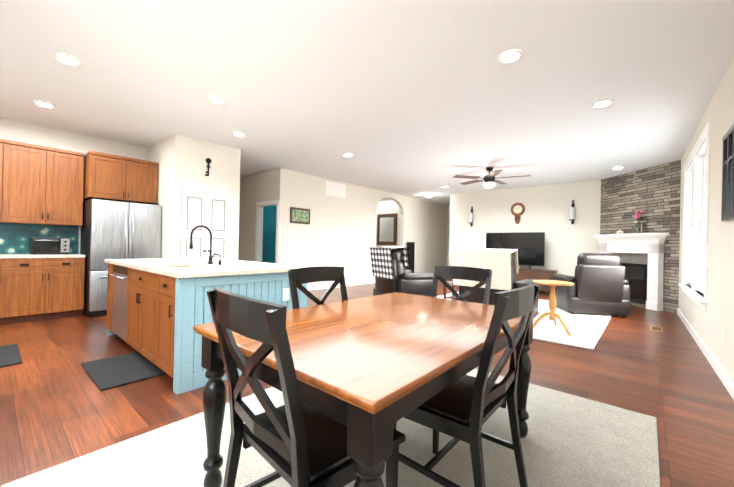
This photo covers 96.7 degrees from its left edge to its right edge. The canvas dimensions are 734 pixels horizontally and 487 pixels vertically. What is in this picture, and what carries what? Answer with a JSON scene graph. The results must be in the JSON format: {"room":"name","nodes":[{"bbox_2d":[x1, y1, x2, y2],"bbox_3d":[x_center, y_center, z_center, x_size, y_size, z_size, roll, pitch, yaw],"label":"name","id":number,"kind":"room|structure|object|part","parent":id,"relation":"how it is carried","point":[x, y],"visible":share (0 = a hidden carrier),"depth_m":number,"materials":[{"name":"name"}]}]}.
{"room":"kitchen","nodes":[
{"label":"kitchen","id":0,"kind":"room"},
{"bbox_2d":[0,118,147,253],"bbox_3d":[-5.189,-0.355,4.796,0.140,2.850,3.340,1,0,41],"label":"wall","id":1,"kind":"structure","parent":0,"point":[11,130],"depth_m":5.16,"materials":[{"name":"beige paint"}]},
{"bbox_2d":[0,139,11,222],"bbox_3d":[-5.351,-0.861,4.221,0.345,1.130,0.956,1,0,41],"label":"upper cabinet","id":2,"kind":"object","parent":1,"relation":"attached to","point":[5,145],"depth_m":4.45,"materials":[{"name":"brown wood"}]},
{"bbox_2d":[0,223,78,253],"bbox_3d":[-5.434,-0.082,4.401,0.012,0.450,2.330,1,0,41],"label":"tile backsplash","id":3,"kind":"structure","parent":1,"relation":"attached to","point":[14,238],"depth_m":4.84,"materials":[{"name":"teal tile"}]},
{"bbox_2d":[8,141,83,225],"bbox_3d":[-4.823,-0.848,4.836,0.345,1.130,0.898,1,0,41],"label":"upper cabinet","id":4,"kind":"object","parent":1,"relation":"attached to","point":[41,185],"depth_m":4.75,"materials":[{"name":"brown wood"}]},
{"bbox_2d":[83,151,158,203],"bbox_3d":[-4.100,-1.045,5.438,0.652,0.700,0.910,1,0,41],"label":"upper cabinet","id":5,"kind":"object","parent":1,"relation":"attached to","point":[110,177],"visible":1,"depth_m":5.18,"materials":[{"name":"brown wood"}]},
{"bbox_2d":[148,133,240,259],"bbox_3d":[-3.614,-0.317,6.330,2.450,2.850,1.080,1,0,41],"label":"wall","id":6,"kind":"structure","parent":0,"point":[175,156],"depth_m":5.43,"materials":[{"name":"beige paint"}]},
{"bbox_2d":[174,179,233,258],"bbox_3d":[-2.716,0.057,5.484,0.024,2.135,0.950,1,0,41],"label":"door frame","id":7,"kind":"structure","parent":6,"relation":"attached to","point":[178,195],"depth_m":5.24,"materials":[{"name":"white wood"}]},
{"bbox_2d":[180,185,229,258],"bbox_3d":[-2.689,0.094,5.460,0.092,2.038,0.776,1,0,41],"label":"pantry door","id":8,"kind":"structure","parent":6,"relation":"in","point":[208,208],"depth_m":5.44,"materials":[{"name":"wood"}]},
{"bbox_2d":[205,158,210,175],"bbox_3d":[-2.677,-1.288,5.502,0.024,0.305,0.094,1,0,41],"label":"ornament","id":9,"kind":"object","parent":6,"relation":"attached to","point":[208,160],"visible":1,"depth_m":5.50,"materials":[{"name":"metal"}]},
{"bbox_2d":[238,168,284,263],"bbox_3d":[-2.660,-0.290,8.015,1.900,2.850,0.120,1,0,41],"label":"wall","id":10,"kind":"structure","parent":0,"point":[263,186],"depth_m":8.04,"materials":[{"name":"beige paint"}]},
{"bbox_2d":[255,200,278,263],"bbox_3d":[-2.327,0.073,7.705,0.950,2.135,0.144,1,0,41],"label":"door frame","id":11,"kind":"structure","parent":10,"relation":"attached to","point":[259,234],"depth_m":7.92,"materials":[{"name":"white wood"}]},
{"bbox_2d":[262,206,275,262],"bbox_3d":[-2.717,-0.286,9.330,0.100,2.850,1.800,1,0,41],"label":"wall","id":12,"kind":"structure","parent":0,"point":[269,235],"depth_m":9.20,"materials":[{"name":"teal paint"}]},
{"bbox_2d":[283,169,446,285],"bbox_3d":[0.692,-0.210,10.540,0.174,2.850,8.080,1,0,41],"label":"wall","id":13,"kind":"structure","parent":0,"point":[339,231],"depth_m":9.04,"materials":[{"name":"beige paint"}]},
{"bbox_3d":[-1.586,-0.659,7.773,0.033,0.370,0.580,1,0,41],"label":"picture frame in the hall","id":14,"kind":"part","parent":13,"relation":"part of","materials":[{"name":"green paper"}]},
{"bbox_2d":[325,181,345,197],"bbox_3d":[-0.822,-1.424,8.656,0.019,0.360,0.750,1,0,41],"label":"return air vent","id":15,"kind":"object","parent":13,"relation":"attached to","point":[335,189],"visible":1,"depth_m":8.64,"materials":[{"name":"white metal"}]},
{"bbox_2d":[307,279,374,290],"bbox_3d":[-0.838,1.121,8.693,0.016,0.110,3.330,1,0,41],"label":"baseboard","id":16,"kind":"structure","parent":13,"relation":"attached to","point":[317,287],"depth_m":8.79,"materials":[{"name":"white wood"}]},
{"bbox_2d":[0,279,733,486],"bbox_3d":[0.494,1.248,7.037,10.600,0.100,14.600,1,0,41],"label":"floor","id":17,"kind":"structure","parent":0,"point":[57,406],"depth_m":2.58,"materials":[{"name":"brown wood"}]},
{"bbox_2d":[0,258,7,324],"bbox_3d":[-5.147,0.629,4.290,0.605,0.880,0.536,1,0,41],"label":"base cabinet","id":18,"kind":"object","parent":17,"relation":"on","point":[3,261],"depth_m":4.28,"materials":[{"name":"brown wood"}]},
{"bbox_2d":[0,344,22,366],"bbox_3d":[-3.626,1.088,3.085,0.800,0.016,0.470,1,0,41],"label":"kitchen mat","id":19,"kind":"object","parent":17,"relation":"on","point":[10,355],"visible":0.98,"depth_m":3.15,"materials":[{"name":"grey rubber"}]},
{"bbox_2d":[8,258,84,323],"bbox_3d":[-4.755,0.639,4.746,0.605,0.880,0.898,1,0,41],"label":"base cabinet","id":20,"kind":"object","parent":17,"relation":"on","point":[34,287],"depth_m":4.58,"materials":[{"name":"brown wood"}]},
{"bbox_2d":[0,254,83,257],"bbox_3d":[-5.208,0.167,4.201,0.615,0.040,2.330,1,0,41],"label":"countertop","id":21,"kind":"structure","parent":20,"relation":"on","point":[1,255],"depth_m":4.59,"materials":[{"name":"white stone"}]},
{"bbox_2d":[29,237,69,253],"bbox_3d":[-4.734,0.034,4.871,0.343,0.250,0.420,1,0,41],"label":"toaster oven","id":22,"kind":"object","parent":21,"relation":"on","point":[46,245],"visible":0.98,"depth_m":4.77,"materials":[{"name":"black metal"}]},
{"bbox_2d":[80,198,161,316],"bbox_3d":[-4.013,0.214,5.336,0.876,1.765,0.910,1,0,41],"label":"refrigerator","id":23,"kind":"object","parent":17,"relation":"on","point":[117,230],"visible":0.6,"depth_m":4.96,"materials":[{"name":"metal"}]},
{"bbox_2d":[81,352,166,390],"bbox_3d":[-2.187,1.118,2.919,0.800,0.016,0.455,1,0,41],"label":"kitchen mat","id":24,"kind":"object","parent":17,"relation":"on","point":[113,372],"visible":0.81,"depth_m":2.86,"materials":[{"name":"grey rubber"}]},
{"bbox_2d":[105,261,306,394],"bbox_3d":[-1.894,0.694,3.637,2.276,0.880,1.270,1,0,41],"label":"kitchen island","id":25,"kind":"object","parent":17,"relation":"on","point":[158,309],"depth_m":2.77,"materials":[{"name":"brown wood"}]},
{"bbox_2d":[105,257,232,264],"bbox_3d":[-2.362,0.226,4.085,1.030,0.040,1.276,1,0,41],"label":"island countertop","id":26,"kind":"structure","parent":25,"relation":"on","point":[149,261],"depth_m":3.75,"materials":[{"name":"white stone"}]},
{"bbox_2d":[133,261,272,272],"bbox_3d":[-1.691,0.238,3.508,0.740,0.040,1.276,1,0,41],"label":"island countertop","id":27,"kind":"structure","parent":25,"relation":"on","point":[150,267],"depth_m":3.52,"materials":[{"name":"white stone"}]},
{"bbox_2d":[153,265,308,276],"bbox_3d":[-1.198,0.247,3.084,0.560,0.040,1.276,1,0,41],"label":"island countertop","id":28,"kind":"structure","parent":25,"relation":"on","point":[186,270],"depth_m":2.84,"materials":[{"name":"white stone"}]},
{"bbox_2d":[1,369,659,486],"bbox_3d":[0.151,1.165,1.881,2.320,0.012,2.970,1,0,41],"label":"dining rug","id":29,"kind":"object","parent":17,"relation":"on","point":[569,440],"visible":0.48,"depth_m":1.78,"materials":[{"name":"beige carpet"}]},
{"bbox_2d":[206,287,404,486],"bbox_3d":[-0.225,0.652,1.166,0.552,0.989,0.480,1,0,-44],"label":"chair","id":30,"kind":"object","parent":29,"relation":"on","point":[293,441],"visible":0.75,"depth_m":1.00,"materials":[{"name":"black paint"}]},
{"bbox_2d":[288,266,347,308],"bbox_3d":[-0.162,0.657,2.076,0.552,0.989,0.480,1,0,41],"label":"chair","id":31,"kind":"object","parent":29,"relation":"on","point":[298,277],"visible":0.23,"depth_m":2.22,"materials":[{"name":"black paint"}]},
{"bbox_2d":[193,292,538,486],"bbox_3d":[0.123,0.776,1.749,1.080,0.760,1.600,1,0,41],"label":"dining table","id":32,"kind":"object","parent":29,"relation":"on","point":[370,371],"visible":0.77,"depth_m":1.26,"materials":[{"name":"brown wood"}]},
{"bbox_2d":[431,266,491,304],"bbox_3d":[0.587,0.674,2.409,0.480,0.989,0.552,1,0,41],"label":"chair","id":33,"kind":"object","parent":29,"relation":"on","point":[482,276],"visible":0.21,"depth_m":2.58,"materials":[{"name":"black paint"}]},
{"bbox_2d":[393,283,539,486],"bbox_3d":[0.436,0.667,1.495,0.552,0.989,0.480,1,0,41],"label":"chair","id":34,"kind":"object","parent":29,"relation":"on","point":[464,408],"visible":0.65,"depth_m":1.33,"materials":[{"name":"black paint"}]},
{"bbox_2d":[406,242,414,272],"bbox_3d":[1.476,0.594,11.111,0.180,1.280,0.245,1,0,41],"label":"tower speaker","id":35,"kind":"object","parent":17,"relation":"on","point":[410,251],"visible":0.56,"depth_m":11.02},
{"bbox_2d":[437,292,611,349],"bbox_3d":[2.565,1.232,6.155,3.190,0.012,3.540,1,0,41],"label":"living room rug","id":36,"kind":"object","parent":17,"relation":"on","point":[586,330],"visible":0.33,"depth_m":4.75,"materials":[{"name":"white fabric"}]},
{"bbox_2d":[370,246,436,297],"bbox_3d":[0.663,0.621,6.250,1.032,1.127,0.980,1,0,-29],"label":"recliner","id":37,"kind":"object","parent":36,"relation":"on","point":[390,272],"visible":0.73,"depth_m":5.89,"materials":[{"name":"black leather"}]},
{"bbox_2d":[443,279,455,299],"bbox_3d":[1.784,0.938,6.199,0.560,0.540,0.440,1,0,41],"label":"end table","id":38,"kind":"object","parent":36,"relation":"on","point":[452,297],"visible":0.1,"depth_m":6.20,"materials":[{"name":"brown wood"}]},
{"bbox_2d":[451,248,538,318],"bbox_3d":[2.041,0.646,5.153,1.045,1.127,1.032,1,0,41],"label":"sofa","id":39,"kind":"object","parent":36,"relation":"on","point":[502,264],"visible":0.4,"depth_m":4.81,"materials":[{"name":"beige fabric"}]},
{"bbox_2d":[532,280,573,335],"bbox_3d":[2.603,0.876,4.573,0.518,0.685,0.548,1,0,41],"label":"pedestal side table","id":40,"kind":"object","parent":36,"relation":"on","point":[552,314],"visible":1,"depth_m":4.52,"materials":[{"name":"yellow wood"}]},
{"bbox_2d":[551,253,629,316],"bbox_3d":[4.109,0.714,6.028,1.030,1.083,0.973,1,0,11],"label":"recliner","id":41,"kind":"object","parent":36,"relation":"on","point":[601,283],"visible":0.96,"depth_m":5.62,"materials":[{"name":"black leather"}]},
{"bbox_2d":[515,268,557,291],"bbox_3d":[4.014,0.979,8.946,2.040,0.600,0.507,1,0,41],"label":"media console","id":42,"kind":"object","parent":17,"relation":"on","point":[534,274],"visible":0.23,"depth_m":8.37,"materials":[{"name":"brown wood"}]},
{"bbox_2d":[486,232,544,268],"bbox_3d":[4.019,0.188,8.937,1.520,0.978,0.240,1,0,41],"label":"screen","id":43,"kind":"object","parent":42,"relation":"on","point":[530,246],"visible":0.79,"depth_m":8.74,"materials":[{"name":"black plastic"}]},
{"bbox_2d":[593,233,668,310],"bbox_3d":[5.570,0.549,7.013,0.218,1.510,1.620,1,0,-4],"label":"fireplace mantel","id":44,"kind":"object","parent":17,"relation":"on","point":[641,255],"visible":0.71,"depth_m":6.69,"materials":[{"name":"white wood"}]},
{"bbox_2d":[635,210,644,232],"bbox_3d":[5.622,-0.447,6.724,0.158,0.479,0.193,1,0,41],"label":"vase","id":45,"kind":"object","parent":44,"relation":"on","point":[639,226],"visible":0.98,"depth_m":6.69,"materials":[{"name":"clear glass"}]},
{"bbox_2d":[651,326,662,331],"bbox_3d":[4.289,1.263,4.831,0.130,0.011,0.300,1,0,41],"label":"floor vent","id":46,"kind":"object","parent":17,"relation":"in","point":[653,328],"visible":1,"depth_m":4.80,"materials":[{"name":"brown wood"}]},
{"bbox_2d":[0,0,733,205],"bbox_3d":[0.556,-1.702,7.049,10.600,0.100,14.600,1,0,41],"label":"ceiling","id":47,"kind":"structure","parent":0,"point":[417,99],"depth_m":3.37,"materials":[{"name":"white paint"}]},
{"bbox_2d":[33,100,55,107],"bbox_3d":[-4.058,-1.750,4.105,0.204,0.019,0.204,1,0,41],"label":"recessed light","id":48,"kind":"object","parent":47,"relation":"in","point":[44,104],"visible":0.98,"depth_m":4.08,"materials":[{"name":"white"}]},
{"bbox_2d":[54,53,82,65],"bbox_3d":[-2.810,-1.728,3.072,0.204,0.019,0.204,1,0,41],"label":"recessed light","id":49,"kind":"object","parent":47,"relation":"in","point":[71,60],"visible":1,"depth_m":3.05,"materials":[{"name":"white"}]},
{"bbox_2d":[208,95,226,103],"bbox_3d":[-1.771,-1.703,3.866,0.204,0.019,0.204,1,0,41],"label":"recessed light","id":50,"kind":"object","parent":47,"relation":"in","point":[217,99],"visible":1,"depth_m":3.84,"materials":[{"name":"white"}]},
{"bbox_2d":[232,131,245,136],"bbox_3d":[-1.991,-1.703,5.083,0.204,0.019,0.204,1,0,41],"label":"recessed light","id":51,"kind":"object","parent":47,"relation":"in","point":[238,133],"visible":0.96,"depth_m":5.06,"materials":[{"name":"white"}]},
{"bbox_2d":[342,153,352,156],"bbox_3d":[-0.361,-1.665,6.135,0.204,0.019,0.204,1,0,41],"label":"recessed light","id":52,"kind":"object","parent":47,"relation":"in","point":[347,154],"visible":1,"depth_m":6.09,"materials":[{"name":"white"}]},
{"bbox_2d":[453,167,530,187],"bbox_3d":[2.637,-1.392,6.960,1.547,0.430,1.497,1,0,41],"label":"ceiling fan","id":53,"kind":"object","parent":47,"relation":"hanging from","point":[489,179],"visible":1,"depth_m":6.85,"materials":[{"name":"brown wood"}]},
{"bbox_2d":[498,49,522,63],"bbox_3d":[1.261,-1.643,2.868,0.204,0.019,0.204,1,0,41],"label":"recessed light","id":54,"kind":"object","parent":47,"relation":"in","point":[510,56],"visible":1,"depth_m":2.85,"materials":[{"name":"white"}]},
{"bbox_2d":[592,99,612,107],"bbox_3d":[2.711,-1.610,3.758,0.204,0.019,0.204,1,0,41],"label":"recessed light","id":55,"kind":"object","parent":47,"relation":"in","point":[602,103],"visible":0.98,"depth_m":3.73,"materials":[{"name":"white"}]},
{"bbox_2d":[376,198,400,247],"bbox_3d":[0.584,-0.207,11.898,1.760,2.850,0.140,1,0,41],"label":"wall","id":56,"kind":"structure","parent":0,"point":[387,206],"depth_m":11.64,"materials":[{"name":"beige paint"}]},
{"bbox_2d":[377,213,397,244],"bbox_3d":[0.712,-0.501,11.672,0.880,1.120,0.044,1,0,41],"label":"mirror","id":57,"kind":"object","parent":56,"relation":"attached to","point":[386,229],"visible":0.98,"depth_m":11.64,"materials":[{"name":"brown wood"}]},
{"bbox_2d":[446,205,449,265],"bbox_3d":[3.876,-0.134,13.089,1.800,2.850,0.140,1,0,41],"label":"wall","id":58,"kind":"structure","parent":0,"point":[448,227],"depth_m":13.46,"materials":[{"name":"beige paint"}]},
{"bbox_2d":[448,194,453,282],"bbox_3d":[3.710,-0.143,11.623,0.140,2.850,3.100,1,0,41],"label":"wall","id":59,"kind":"structure","parent":0,"point":[451,228],"depth_m":10.45,"materials":[{"name":"beige paint"}]},
{"bbox_2d":[453,180,600,275],"bbox_3d":[4.315,-0.140,9.151,4.000,2.850,0.140,1,0,41],"label":"wall","id":60,"kind":"structure","parent":0,"point":[547,207],"depth_m":8.69,"materials":[{"name":"beige paint"}]},
{"bbox_2d":[468,206,473,225],"bbox_3d":[3.163,-0.834,9.944,0.136,0.616,0.207,1,0,41],"label":"sconce","id":61,"kind":"object","parent":60,"relation":"attached to","point":[470,218],"visible":0.98,"depth_m":9.89,"materials":[{"name":"glass"}]},
{"bbox_2d":[511,203,524,223],"bbox_3d":[4.214,-0.848,9.126,0.380,0.598,0.050,1,0,41],"label":"wall clock","id":62,"kind":"object","parent":60,"relation":"attached to","point":[517,210],"visible":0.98,"depth_m":9.11,"materials":[{"name":"brown wood"}]},
{"bbox_2d":[569,200,574,223],"bbox_3d":[5.172,-0.798,8.217,0.136,0.616,0.207,1,0,41],"label":"sconce","id":63,"kind":"object","parent":60,"relation":"attached to","point":[572,213],"visible":1,"depth_m":8.15,"materials":[{"name":"glass"}]},
{"bbox_2d":[600,160,680,313],"bbox_3d":[5.799,-0.117,6.902,0.190,2.850,2.480,1,0,-4],"label":"stone wall","id":64,"kind":"structure","parent":0,"point":[654,193],"depth_m":6.54,"materials":[{"name":"grey stone"}]},
{"bbox_2d":[679,55,733,382],"bbox_3d":[2.777,-0.198,2.274,0.140,2.850,9.900,1,0,39],"label":"wall","id":65,"kind":"structure","parent":0,"point":[713,321],"depth_m":3.24,"materials":[{"name":"beige paint"}]},
{"bbox_2d":[678,122,710,310],"bbox_3d":[4.600,-0.281,4.532,0.200,2.110,2.440,1,0,39],"label":"window","id":66,"kind":"structure","parent":65,"relation":"in","point":[695,227],"depth_m":4.50,"materials":[{"name":"clear glass"}]},
{"bbox_2d":[677,308,733,399],"bbox_3d":[2.656,1.170,2.280,0.016,0.110,9.800,1,0,40],"label":"baseboard","id":67,"kind":"structure","parent":65,"relation":"attached to","point":[725,379],"depth_m":3.35,"materials":[{"name":"white wood"}]},
{"bbox_2d":[721,124,733,220],"bbox_3d":[2.909,-0.589,2.562,0.028,0.760,1.000,1,0,39],"label":"framed picture","id":68,"kind":"object","parent":65,"relation":"attached to","point":[727,211],"visible":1,"depth_m":2.79,"materials":[{"name":"black paint"}]}
]}

